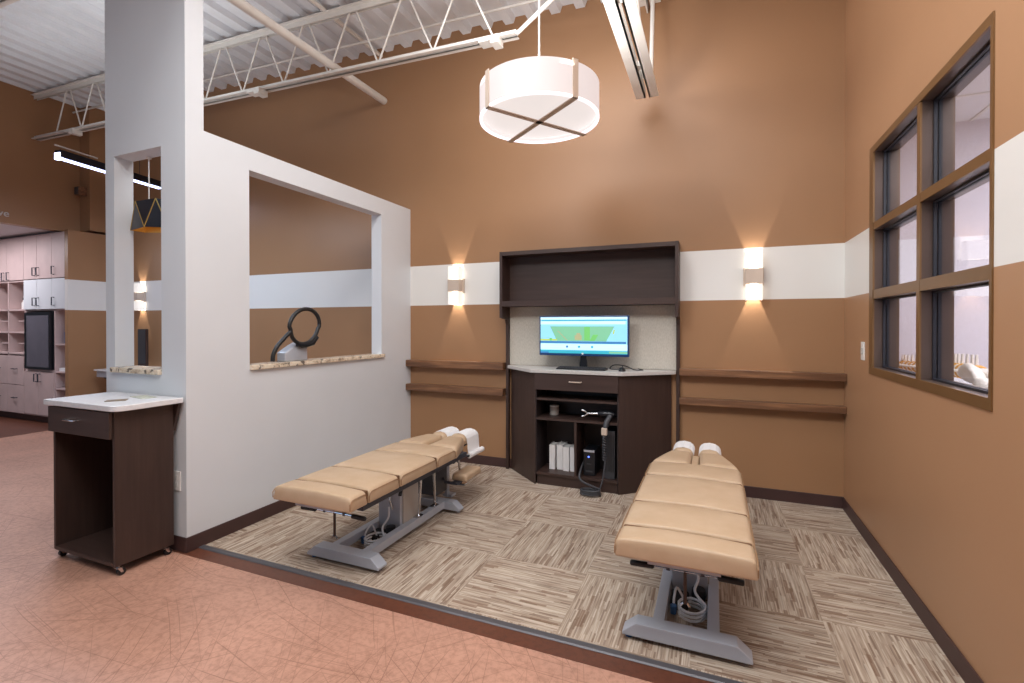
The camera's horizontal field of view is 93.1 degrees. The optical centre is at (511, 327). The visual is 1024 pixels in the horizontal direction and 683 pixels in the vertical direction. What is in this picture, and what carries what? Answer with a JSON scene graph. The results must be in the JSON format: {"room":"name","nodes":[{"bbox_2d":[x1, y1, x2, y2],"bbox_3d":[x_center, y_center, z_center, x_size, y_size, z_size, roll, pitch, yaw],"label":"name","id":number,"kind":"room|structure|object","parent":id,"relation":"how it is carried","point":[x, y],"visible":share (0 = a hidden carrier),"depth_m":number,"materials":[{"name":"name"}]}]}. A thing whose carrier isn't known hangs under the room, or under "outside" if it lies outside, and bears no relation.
{"room":"chiropractic clinic","nodes":[
{"label":"chiropractic clinic","id":0,"kind":"room"},
{"bbox_2d":[0,0,18,7],"bbox_3d":[-3.406,-2.662,3.347,7.910,0.852,0.104,0,0,23],"label":"joist","id":1,"kind":"object","parent":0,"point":[3,3],"visible":1,"depth_m":3.47,"materials":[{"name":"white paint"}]},
{"bbox_2d":[0,224,54,238],"bbox_3d":[-9.253,-1.389,5.114,3.979,0.085,6.365,0,0,23],"label":"ceiling","id":2,"kind":"structure","parent":0,"point":[6,231],"depth_m":6.82,"materials":[{"name":"paint"}]},
{"bbox_2d":[0,81,106,396],"bbox_3d":[-7.230,-0.886,4.277,0.400,4.520,6.365,0,0,23],"label":"wall","id":3,"kind":"structure","parent":0,"point":[37,189],"depth_m":6.70,"materials":[{"name":"paint"}]},
{"bbox_2d":[54,150,104,172],"bbox_3d":[-4.832,-1.850,5.393,0.090,0.124,0.513,0,0,12],"label":"linear light","id":4,"kind":"object","parent":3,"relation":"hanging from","point":[73,158],"depth_m":5.37,"materials":[{"name":"black metal"}]},
{"bbox_2d":[54,144,97,158],"bbox_3d":[-4.852,-1.963,5.408,0.018,0.018,0.437,0,0,12],"label":"conduit","id":5,"kind":"object","parent":4,"relation":"attached to","point":[54,144],"visible":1,"depth_m":5.38,"materials":[{"name":"grey metal"}]},
{"bbox_2d":[74,186,86,196],"bbox_3d":[-6.105,-1.932,6.863,0.110,0.120,0.104,0,0,23],"label":"speaker","id":6,"kind":"object","parent":3,"relation":"attached to","point":[78,191],"visible":1,"depth_m":6.83},
{"bbox_2d":[0,0,602,110],"bbox_3d":[-3.661,-3.037,1.916,10.555,0.357,7.965,0,0,23],"label":"ceiling","id":7,"kind":"structure","parent":0,"point":[45,44],"depth_m":5.02,"materials":[{"name":"white metal"}]},
{"bbox_2d":[479,0,598,143],"bbox_3d":[0.172,-2.116,3.088,0.758,1.613,0.758,0,0,23],"label":"drum pendant","id":8,"kind":"object","parent":7,"relation":"hanging from","point":[538,99],"visible":1,"depth_m":2.89,"materials":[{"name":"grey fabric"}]},
{"bbox_2d":[483,95,595,137],"bbox_3d":[0.172,-1.353,3.093,0.716,0.005,0.716,0,0,23],"label":"diffuser","id":9,"kind":"object","parent":8,"relation":"attached to","point":[578,116],"depth_m":3.08,"materials":[{"name":"white plastic"}]},
{"bbox_2d":[204,131,410,529],"bbox_3d":[-1.573,0.060,4.151,0.118,2.630,2.270,0,0,23],"label":"wall","id":10,"kind":"structure","parent":0,"point":[266,429],"depth_m":3.59,"materials":[{"name":"white paint"}]},
{"bbox_2d":[186,500,295,552],"bbox_3d":[-1.538,1.328,4.077,0.008,0.094,2.395,0,0,23],"label":"baseboard","id":11,"kind":"structure","parent":10,"relation":"attached to","point":[193,542],"depth_m":3.27,"materials":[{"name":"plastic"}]},
{"bbox_2d":[250,353,384,369],"bbox_3d":[-1.597,0.273,4.090,0.160,0.034,1.483,0,0,23],"label":"sill","id":12,"kind":"structure","parent":10,"relation":"on","point":[265,365],"depth_m":3.91,"materials":[{"name":"beige stone"}]},
{"bbox_2d":[270,307,320,361],"bbox_3d":[-1.700,0.046,3.783,0.128,0.424,0.474,0,0,23],"label":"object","id":13,"kind":"object","parent":12,"relation":"on","point":[297,350],"visible":1,"depth_m":3.75,"materials":[{"name":"black plastic"}]},
{"bbox_2d":[0,416,964,682],"bbox_3d":[-3.559,1.448,1.738,17.100,0.124,8.465,0,0,23],"label":"floor","id":14,"kind":"structure","parent":0,"point":[822,607],"depth_m":2.45,"materials":[{"name":"carpet"}]},
{"bbox_2d":[0,236,29,419],"bbox_3d":[-7.654,0.007,7.566,1.460,2.686,0.606,0,0,23],"label":"storage cabinet","id":15,"kind":"object","parent":14,"relation":"on","point":[12,369],"visible":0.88,"depth_m":7.24,"materials":[{"name":"laminate"}]},
{"bbox_2d":[23,231,64,422],"bbox_3d":[-6.504,0.010,7.089,1.049,2.686,0.606,0,0,23],"label":"tall cabinet","id":16,"kind":"object","parent":14,"relation":"on","point":[43,254],"visible":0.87,"depth_m":6.84,"materials":[{"name":"laminate"}]},
{"bbox_2d":[24,312,54,369],"bbox_3d":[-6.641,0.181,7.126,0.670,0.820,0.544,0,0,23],"label":"television","id":17,"kind":"object","parent":16,"relation":"in","point":[38,326],"visible":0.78,"depth_m":6.84,"materials":[{"name":"black plastic"}]},
{"bbox_2d":[43,392,182,574],"bbox_3d":[-2.412,0.904,2.926,0.705,0.956,0.393,0,0,23],"label":"rolling cart","id":18,"kind":"object","parent":14,"relation":"on","point":[114,460],"visible":1,"depth_m":2.88,"materials":[{"name":"brown wood"}]},
{"bbox_2d":[104,399,127,401],"bbox_3d":[-2.325,0.425,2.852,0.100,0.003,0.070,0,0,-29],"label":"brochure","id":19,"kind":"object","parent":18,"relation":"on","point":[113,399],"visible":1,"depth_m":2.83,"materials":[{"name":"brown paper"}]},
{"bbox_2d":[130,395,154,398],"bbox_3d":[-2.269,0.424,2.986,0.160,0.003,0.080,0,0,31],"label":"brochure","id":20,"kind":"object","parent":18,"relation":"on","point":[139,396],"visible":1,"depth_m":2.99,"materials":[{"name":"paper"}]},
{"bbox_2d":[105,0,204,537],"bbox_3d":[-2.350,-0.784,3.176,0.810,4.330,0.117,0,0,23],"label":"wall pier","id":21,"kind":"object","parent":14,"relation":"on","point":[154,103],"visible":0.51,"depth_m":3.05,"materials":[{"name":"white paint"}]},
{"bbox_2d":[110,365,161,374],"bbox_3d":[-2.423,0.278,3.212,0.503,0.034,0.159,0,0,23],"label":"sill","id":22,"kind":"structure","parent":21,"relation":"attached to","point":[151,370],"depth_m":3.14,"materials":[{"name":"beige stone"}]},
{"bbox_2d":[130,156,160,232],"bbox_3d":[-2.415,-0.899,3.267,0.376,0.493,0.177,0,0,37],"label":"pendant","id":23,"kind":"object","parent":21,"relation":"hanging from","point":[146,217],"visible":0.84,"depth_m":3.18,"materials":[{"name":"black metal"}]},
{"bbox_2d":[168,535,185,552],"bbox_3d":[-2.374,1.334,3.131,0.810,0.094,0.008,0,0,23],"label":"baseboard","id":24,"kind":"object","parent":21,"relation":"attached to","point":[179,544],"visible":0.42,"depth_m":2.99,"materials":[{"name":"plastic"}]},
{"bbox_2d":[174,470,180,490],"bbox_3d":[-2.080,0.947,3.007,0.072,0.120,0.008,0,0,23],"label":"electrical outlet","id":25,"kind":"object","parent":21,"relation":"attached to","point":[177,474],"visible":0.87,"depth_m":3.00,"materials":[{"name":"white plastic"}]},
{"bbox_2d":[272,426,483,572],"bbox_3d":[-0.748,1.113,3.381,0.550,0.524,1.724,0,0,23],"label":"table","id":26,"kind":"object","parent":14,"relation":"on","point":[392,476],"visible":1,"depth_m":3.08,"materials":[{"name":"beige leather"}]},
{"bbox_2d":[273,480,366,512],"bbox_3d":[-1.052,0.906,2.649,0.538,0.087,0.136,0,0,23],"label":"cushion","id":27,"kind":"object","parent":26,"relation":"on","point":[319,495],"depth_m":2.59,"materials":[{"name":"beige leather"}]},
{"bbox_2d":[298,466,398,502],"bbox_3d":[-0.967,0.905,2.853,0.538,0.087,0.271,0,0,23],"label":"cushion","id":28,"kind":"object","parent":26,"relation":"on","point":[377,485],"depth_m":2.80,"materials":[{"name":"beige leather"}]},
{"bbox_2d":[334,450,436,486],"bbox_3d":[-0.831,0.903,3.180,0.538,0.087,0.402,0,0,23],"label":"cushion","id":29,"kind":"object","parent":26,"relation":"on","point":[408,468],"depth_m":3.11,"materials":[{"name":"beige leather"}]},
{"bbox_2d":[376,442,455,467],"bbox_3d":[-0.700,0.901,3.495,0.538,0.087,0.244,0,0,23],"label":"lumbar cushion","id":30,"kind":"object","parent":26,"relation":"on","point":[444,455],"depth_m":3.44,"materials":[{"name":"beige leather"}]},
{"bbox_2d":[399,434,441,444],"bbox_3d":[-0.724,0.902,3.821,0.240,0.089,0.320,0,0,23],"label":"cushion","id":31,"kind":"object","parent":26,"relation":"on","point":[428,439],"depth_m":3.77,"materials":[{"name":"beige leather"}]},
{"bbox_2d":[431,436,463,457],"bbox_3d":[-0.453,0.903,3.708,0.240,0.089,0.320,0,0,23],"label":"cushion","id":32,"kind":"object","parent":26,"relation":"on","point":[456,443],"depth_m":3.64,"materials":[{"name":"beige leather"}]},
{"bbox_2d":[172,548,712,682],"bbox_3d":[-0.186,1.446,2.253,4.141,0.121,0.089,0,0,23],"label":"trim","id":33,"kind":"structure","parent":14,"relation":"on","point":[599,660],"depth_m":2.27,"materials":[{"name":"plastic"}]},
{"bbox_2d":[199,545,743,682],"bbox_3d":[-0.162,1.441,2.313,3.903,0.129,0.040,0,0,23],"label":"trim","id":34,"kind":"structure","parent":14,"relation":"on","point":[538,633],"depth_m":2.27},
{"bbox_2d":[499,241,679,468],"bbox_3d":[0.657,0.329,4.348,1.596,2.082,0.200,0,0,23],"label":"hutch","id":35,"kind":"object","parent":14,"relation":"on","point":[606,280],"visible":0.93,"depth_m":4.35,"materials":[{"name":"brown laminate"}]},
{"bbox_2d":[578,461,600,496],"bbox_3d":[0.614,1.258,4.066,0.159,0.223,0.347,0,0,-15],"label":"hose","id":36,"kind":"object","parent":14,"relation":"on","point":[594,491],"visible":0.97,"depth_m":3.97,"materials":[{"name":"grey plastic"}]},
{"bbox_2d":[511,369,670,494],"bbox_3d":[0.602,0.881,4.249,1.482,0.979,0.390,0,0,23],"label":"base cabinet","id":37,"kind":"object","parent":14,"relation":"on","point":[641,405],"visible":0.93,"depth_m":4.16,"materials":[{"name":"brown laminate"}]},
{"bbox_2d":[549,441,558,468],"bbox_3d":[0.385,1.154,4.403,0.050,0.215,0.145,0,0,23],"label":"binder","id":38,"kind":"object","parent":37,"relation":"on","point":[553,446],"visible":0.88,"depth_m":4.34,"materials":[{"name":"white plastic"}]},
{"bbox_2d":[550,404,558,414],"bbox_3d":[0.383,0.738,4.382,0.086,0.090,0.086,0,0,23],"label":"jar","id":39,"kind":"object","parent":37,"relation":"on","point":[554,408],"visible":1,"depth_m":4.35,"materials":[{"name":"beige ceramic"}]},
{"bbox_2d":[557,441,566,469],"bbox_3d":[0.454,1.151,4.391,0.054,0.220,0.145,0,0,23],"label":"binder","id":40,"kind":"object","parent":37,"relation":"on","point":[561,444],"visible":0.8,"depth_m":4.33,"materials":[{"name":"white plastic"}]},
{"bbox_2d":[563,443,572,470],"bbox_3d":[0.503,1.157,4.343,0.054,0.210,0.145,0,0,23],"label":"binder","id":41,"kind":"object","parent":37,"relation":"on","point":[566,449],"visible":0.8,"depth_m":4.28,"materials":[{"name":"white plastic"}]},
{"bbox_2d":[570,444,573,471],"bbox_3d":[0.566,1.156,4.322,0.060,0.212,0.145,0,0,23],"label":"binder","id":42,"kind":"object","parent":37,"relation":"on","point":[572,446],"visible":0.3,"depth_m":4.26,"materials":[{"name":"white plastic"}]},
{"bbox_2d":[536,393,616,404],"bbox_3d":[0.595,0.620,4.255,0.703,0.018,0.291,0,0,23],"label":"shelf","id":43,"kind":"object","parent":37,"relation":"attached to","point":[600,398],"depth_m":4.26,"materials":[{"name":"brown laminate"}]},
{"bbox_2d":[536,412,616,425],"bbox_3d":[0.595,0.793,4.256,0.703,0.018,0.291,0,0,23],"label":"shelf","id":44,"kind":"object","parent":37,"relation":"attached to","point":[576,417],"depth_m":4.25,"materials":[{"name":"brown laminate"}]},
{"bbox_2d":[536,463,616,483],"bbox_3d":[0.595,1.273,4.259,0.703,0.022,0.291,0,0,23],"label":"shelf","id":45,"kind":"object","parent":37,"relation":"attached to","point":[543,470],"depth_m":4.18,"materials":[{"name":"brown laminate"}]},
{"bbox_2d":[508,365,675,375],"bbox_3d":[0.616,0.375,4.251,1.536,0.030,0.370,0,0,23],"label":"countertop","id":46,"kind":"structure","parent":37,"relation":"on","point":[527,368],"depth_m":4.11,"materials":[{"name":"white stone"}]},
{"bbox_2d":[556,366,607,370],"bbox_3d":[0.603,0.349,4.197,0.430,0.023,0.110,0,0,23],"label":"keyboard","id":47,"kind":"object","parent":46,"relation":"on","point":[559,367],"visible":1,"depth_m":4.17,"materials":[{"name":"black plastic"}]},
{"bbox_2d":[540,315,629,366],"bbox_3d":[0.640,0.126,4.318,0.804,0.468,0.105,0,0,23],"label":"monitor","id":48,"kind":"object","parent":46,"relation":"on","point":[582,336],"visible":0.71,"depth_m":4.27,"materials":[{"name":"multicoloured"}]},
{"bbox_2d":[618,366,625,371],"bbox_3d":[0.921,0.341,4.059,0.060,0.040,0.100,0,0,23],"label":"mouse","id":49,"kind":"object","parent":46,"relation":"on","point":[621,369],"visible":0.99,"depth_m":4.03,"materials":[{"name":"black plastic"}]},
{"bbox_2d":[609,364,642,370],"bbox_3d":[0.982,0.340,4.177,0.254,0.043,0.185,0,0,-8],"label":"cable","id":50,"kind":"object","parent":46,"relation":"on","point":[614,364],"visible":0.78,"depth_m":4.17,"materials":[{"name":"black rubber"}]},
{"bbox_2d":[584,444,599,475],"bbox_3d":[0.694,1.150,4.221,0.100,0.225,0.204,0,0,23],"label":"computer tower","id":51,"kind":"object","parent":37,"relation":"on","point":[591,452],"visible":1,"depth_m":4.14,"materials":[{"name":"black plastic"}]},
{"bbox_2d":[582,409,614,489],"bbox_3d":[0.698,1.020,4.018,0.276,0.660,0.197,0,0,23],"label":"tool","id":52,"kind":"object","parent":37,"relation":"hanging from","point":[608,414],"visible":1,"depth_m":3.98,"materials":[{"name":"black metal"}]},
{"bbox_2d":[604,426,616,478],"bbox_3d":[0.856,1.063,4.154,0.090,0.400,0.223,0,0,23],"label":"case","id":53,"kind":"object","parent":37,"relation":"on","point":[611,438],"visible":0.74,"depth_m":4.06,"materials":[{"name":"grey plastic"}]},
{"bbox_2d":[614,441,758,665],"bbox_3d":[1.034,1.115,2.783,0.550,0.528,1.870,0,0,23],"label":"table","id":54,"kind":"object","parent":14,"relation":"on","point":[688,517],"visible":1,"depth_m":2.16,"materials":[{"name":"beige leather"}]},
{"bbox_2d":[653,450,691,463],"bbox_3d":[1.086,0.901,3.290,0.240,0.089,0.320,0,0,23],"label":"cushion","id":55,"kind":"object","parent":54,"relation":"on","point":[677,456],"depth_m":3.24,"materials":[{"name":"beige leather"}]},
{"bbox_2d":[615,526,757,580],"bbox_3d":[0.706,0.906,1.993,0.538,0.087,0.156,0,0,23],"label":"cushion","id":56,"kind":"object","parent":54,"relation":"on","point":[694,552],"depth_m":1.94,"materials":[{"name":"beige leather"}]},
{"bbox_2d":[623,501,753,547],"bbox_3d":[0.802,0.905,2.224,0.538,0.087,0.308,0,0,23],"label":"cushion","id":57,"kind":"object","parent":54,"relation":"on","point":[735,527],"depth_m":2.18,"materials":[{"name":"beige leather"}]},
{"bbox_2d":[634,474,748,518],"bbox_3d":[0.955,0.903,2.593,0.538,0.087,0.456,0,0,23],"label":"cushion","id":58,"kind":"object","parent":54,"relation":"on","point":[685,491],"depth_m":2.54,"materials":[{"name":"beige leather"}]},
{"bbox_2d":[646,461,742,486],"bbox_3d":[1.103,0.900,2.949,0.538,0.087,0.278,0,0,23],"label":"lumbar cushion","id":59,"kind":"object","parent":54,"relation":"on","point":[715,473],"depth_m":2.91,"materials":[{"name":"beige leather"}]},
{"bbox_2d":[699,453,738,470],"bbox_3d":[1.357,0.902,3.178,0.240,0.089,0.320,0,0,23],"label":"cushion","id":60,"kind":"object","parent":54,"relation":"on","point":[708,459],"depth_m":3.13,"materials":[{"name":"beige leather"}]},
{"bbox_2d":[133,0,989,496],"bbox_3d":[-1.951,-0.930,5.596,17.100,4.792,0.120,0,0,23],"label":"wall","id":61,"kind":"structure","parent":0,"point":[740,149],"depth_m":4.29,"materials":[{"name":"brown paint"}]},
{"bbox_2d":[94,369,105,378],"bbox_3d":[-4.648,0.793,6.452,2.330,0.435,0.384,0,0,23],"label":"desk","id":62,"kind":"object","parent":61,"relation":"attached to","point":[100,372],"visible":0.16,"depth_m":6.69,"materials":[{"name":"white stone"}]},
{"bbox_2d":[138,329,148,365],"bbox_3d":[-5.045,0.294,6.628,0.180,0.560,0.130,0,0,23],"label":"monitor","id":63,"kind":"object","parent":62,"relation":"on","point":[142,333],"visible":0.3,"depth_m":6.60,"materials":[{"name":"black plastic"}]},
{"bbox_2d":[134,283,145,309],"bbox_3d":[-5.274,-0.442,6.853,0.148,0.380,0.112,0,0,23],"label":"sconce","id":64,"kind":"object","parent":61,"relation":"attached to","point":[139,297],"visible":0.97,"depth_m":6.81,"materials":[{"name":"white glass"}]},
{"bbox_2d":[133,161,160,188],"bbox_3d":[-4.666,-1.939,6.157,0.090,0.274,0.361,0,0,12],"label":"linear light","id":65,"kind":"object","parent":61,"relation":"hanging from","point":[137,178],"depth_m":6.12,"materials":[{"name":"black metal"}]},
{"bbox_2d":[227,0,386,104],"bbox_3d":[-2.513,-2.456,2.591,0.076,0.074,5.885,0,0,23],"label":"drain pipe","id":66,"kind":"object","parent":61,"relation":"attached to","point":[243,5],"visible":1,"depth_m":4.17,"materials":[{"name":"white metal"}]},
{"bbox_2d":[309,0,382,56],"bbox_3d":[-2.554,-2.955,2.594,0.040,0.039,5.865,0,0,23],"label":"conduit","id":67,"kind":"object","parent":61,"relation":"attached to","point":[317,4],"visible":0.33,"depth_m":4.81,"materials":[{"name":"white metal"}]},
{"bbox_2d":[406,383,505,395],"bbox_3d":[-0.586,0.620,4.923,1.112,0.066,0.093,0,0,23],"label":"ledge shelf","id":68,"kind":"object","parent":61,"relation":"attached to","point":[496,391],"visible":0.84,"depth_m":4.87,"materials":[{"name":"brown wood"}]},
{"bbox_2d":[406,359,505,369],"bbox_3d":[-0.586,0.370,4.922,1.112,0.068,0.093,0,0,23],"label":"ledge shelf","id":69,"kind":"object","parent":61,"relation":"attached to","point":[411,362],"visible":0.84,"depth_m":4.86,"materials":[{"name":"brown wood"}]},
{"bbox_2d":[448,266,464,304],"bbox_3d":[-0.569,-0.427,4.899,0.148,0.380,0.112,0,0,23],"label":"sconce","id":70,"kind":"object","parent":61,"relation":"attached to","point":[456,286],"visible":1,"depth_m":4.86,"materials":[{"name":"white glass"}]},
{"bbox_2d":[602,0,660,99],"bbox_3d":[-0.119,-2.354,1.042,0.182,0.885,6.861,0,0,23],"label":"girder","id":71,"kind":"object","parent":61,"relation":"attached to","point":[637,71],"visible":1,"depth_m":3.39,"materials":[{"name":"white metal"}]},
{"bbox_2d":[31,0,553,140],"bbox_3d":[-2.732,-2.680,4.969,7.910,0.835,0.132,0,0,23],"label":"joist","id":72,"kind":"object","parent":71,"relation":"on","point":[496,41],"visible":0.88,"depth_m":4.63,"materials":[{"name":"white paint"}]},
{"bbox_2d":[72,0,541,112],"bbox_3d":[-2.625,-2.934,5.382,7.791,0.240,0.022,0,0,23],"label":"joist","id":73,"kind":"object","parent":71,"relation":"on","point":[529,1],"visible":0.66,"depth_m":4.82,"materials":[{"name":"white paint"}]},
{"bbox_2d":[460,455,842,508],"bbox_3d":[0.718,1.326,4.432,3.903,0.094,0.008,0,0,23],"label":"baseboard","id":74,"kind":"structure","parent":61,"relation":"attached to","point":[752,492],"depth_m":3.85,"materials":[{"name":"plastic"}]},
{"bbox_2d":[743,251,763,300],"bbox_3d":[1.926,-0.411,3.864,0.148,0.380,0.112,0,0,23],"label":"sconce","id":75,"kind":"object","parent":61,"relation":"attached to","point":[753,277],"visible":1,"depth_m":3.82,"materials":[{"name":"white glass"}]},
{"bbox_2d":[679,368,846,381],"bbox_3d":[1.959,0.369,3.865,1.179,0.058,0.093,0,0,23],"label":"ledge shelf","id":76,"kind":"object","parent":61,"relation":"attached to","point":[760,374],"visible":1,"depth_m":3.81,"materials":[{"name":"brown wood"}]},
{"bbox_2d":[679,397,846,413],"bbox_3d":[1.959,0.613,3.866,1.179,0.053,0.093,0,0,23],"label":"ledge shelf","id":77,"kind":"object","parent":61,"relation":"attached to","point":[768,405],"visible":1,"depth_m":3.82,"materials":[{"name":"brown wood"}]},
{"bbox_2d":[844,0,1023,682],"bbox_3d":[1.625,-0.728,1.359,0.120,4.240,4.965,0,0,23],"label":"wall","id":78,"kind":"structure","parent":0,"point":[937,481],"depth_m":2.09,"materials":[{"name":"brown paint"}]},
{"bbox_2d":[860,342,864,359],"bbox_3d":[2.322,0.152,3.216,0.014,0.120,0.072,0,0,23],"label":"light switch","id":79,"kind":"object","parent":78,"relation":"attached to","point":[862,349],"visible":1,"depth_m":3.21,"materials":[{"name":"white plastic"}]},
{"bbox_2d":[843,497,983,682],"bbox_3d":[1.873,1.340,2.135,0.008,0.094,3.365,0,0,23],"label":"baseboard","id":80,"kind":"structure","parent":78,"relation":"attached to","point":[957,659],"depth_m":2.31,"materials":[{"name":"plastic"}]},
{"bbox_2d":[869,11,994,411],"bbox_3d":[2.048,-0.416,2.374,0.136,1.420,1.470,0,0,23],"label":"window","id":81,"kind":"structure","parent":78,"relation":"in","point":[930,116],"depth_m":2.31,"materials":[{"name":"brown metal"}]},
{"bbox_2d":[955,65,989,121],"bbox_3d":[3.325,-1.469,0.648,3.562,0.070,4.965,0,0,23],"label":"ceiling","id":82,"kind":"structure","parent":0,"point":[966,108],"depth_m":3.09,"materials":[{"name":"tile"}]},
{"bbox_2d":[955,91,989,121],"bbox_3d":[3.284,-1.430,0.666,3.452,0.008,4.965,0,0,23],"label":"trim","id":83,"kind":"structure","parent":82,"relation":"attached to","point":[986,92],"depth_m":3.03,"materials":[{"name":"white paint"}]},
{"bbox_3d":[3.835,1.448,1.893,3.562,0.120,2.508,0,0,23],"label":"floor","id":84,"kind":"structure","parent":0,"visible":0},
{"bbox_2d":[954,377,972,384],"bbox_3d":[2.498,0.845,2.487,0.530,1.071,1.900,0,0,23],"label":"credenza","id":85,"kind":"object","parent":84,"relation":"on","point":[955,378],"visible":0.02,"depth_m":2.84,"materials":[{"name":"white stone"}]},
{"bbox_2d":[899,354,987,388],"bbox_3d":[2.501,0.223,2.772,0.212,0.173,1.202,0,0,23],"label":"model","id":86,"kind":"object","parent":85,"relation":"on","point":[976,374],"visible":0.53,"depth_m":2.46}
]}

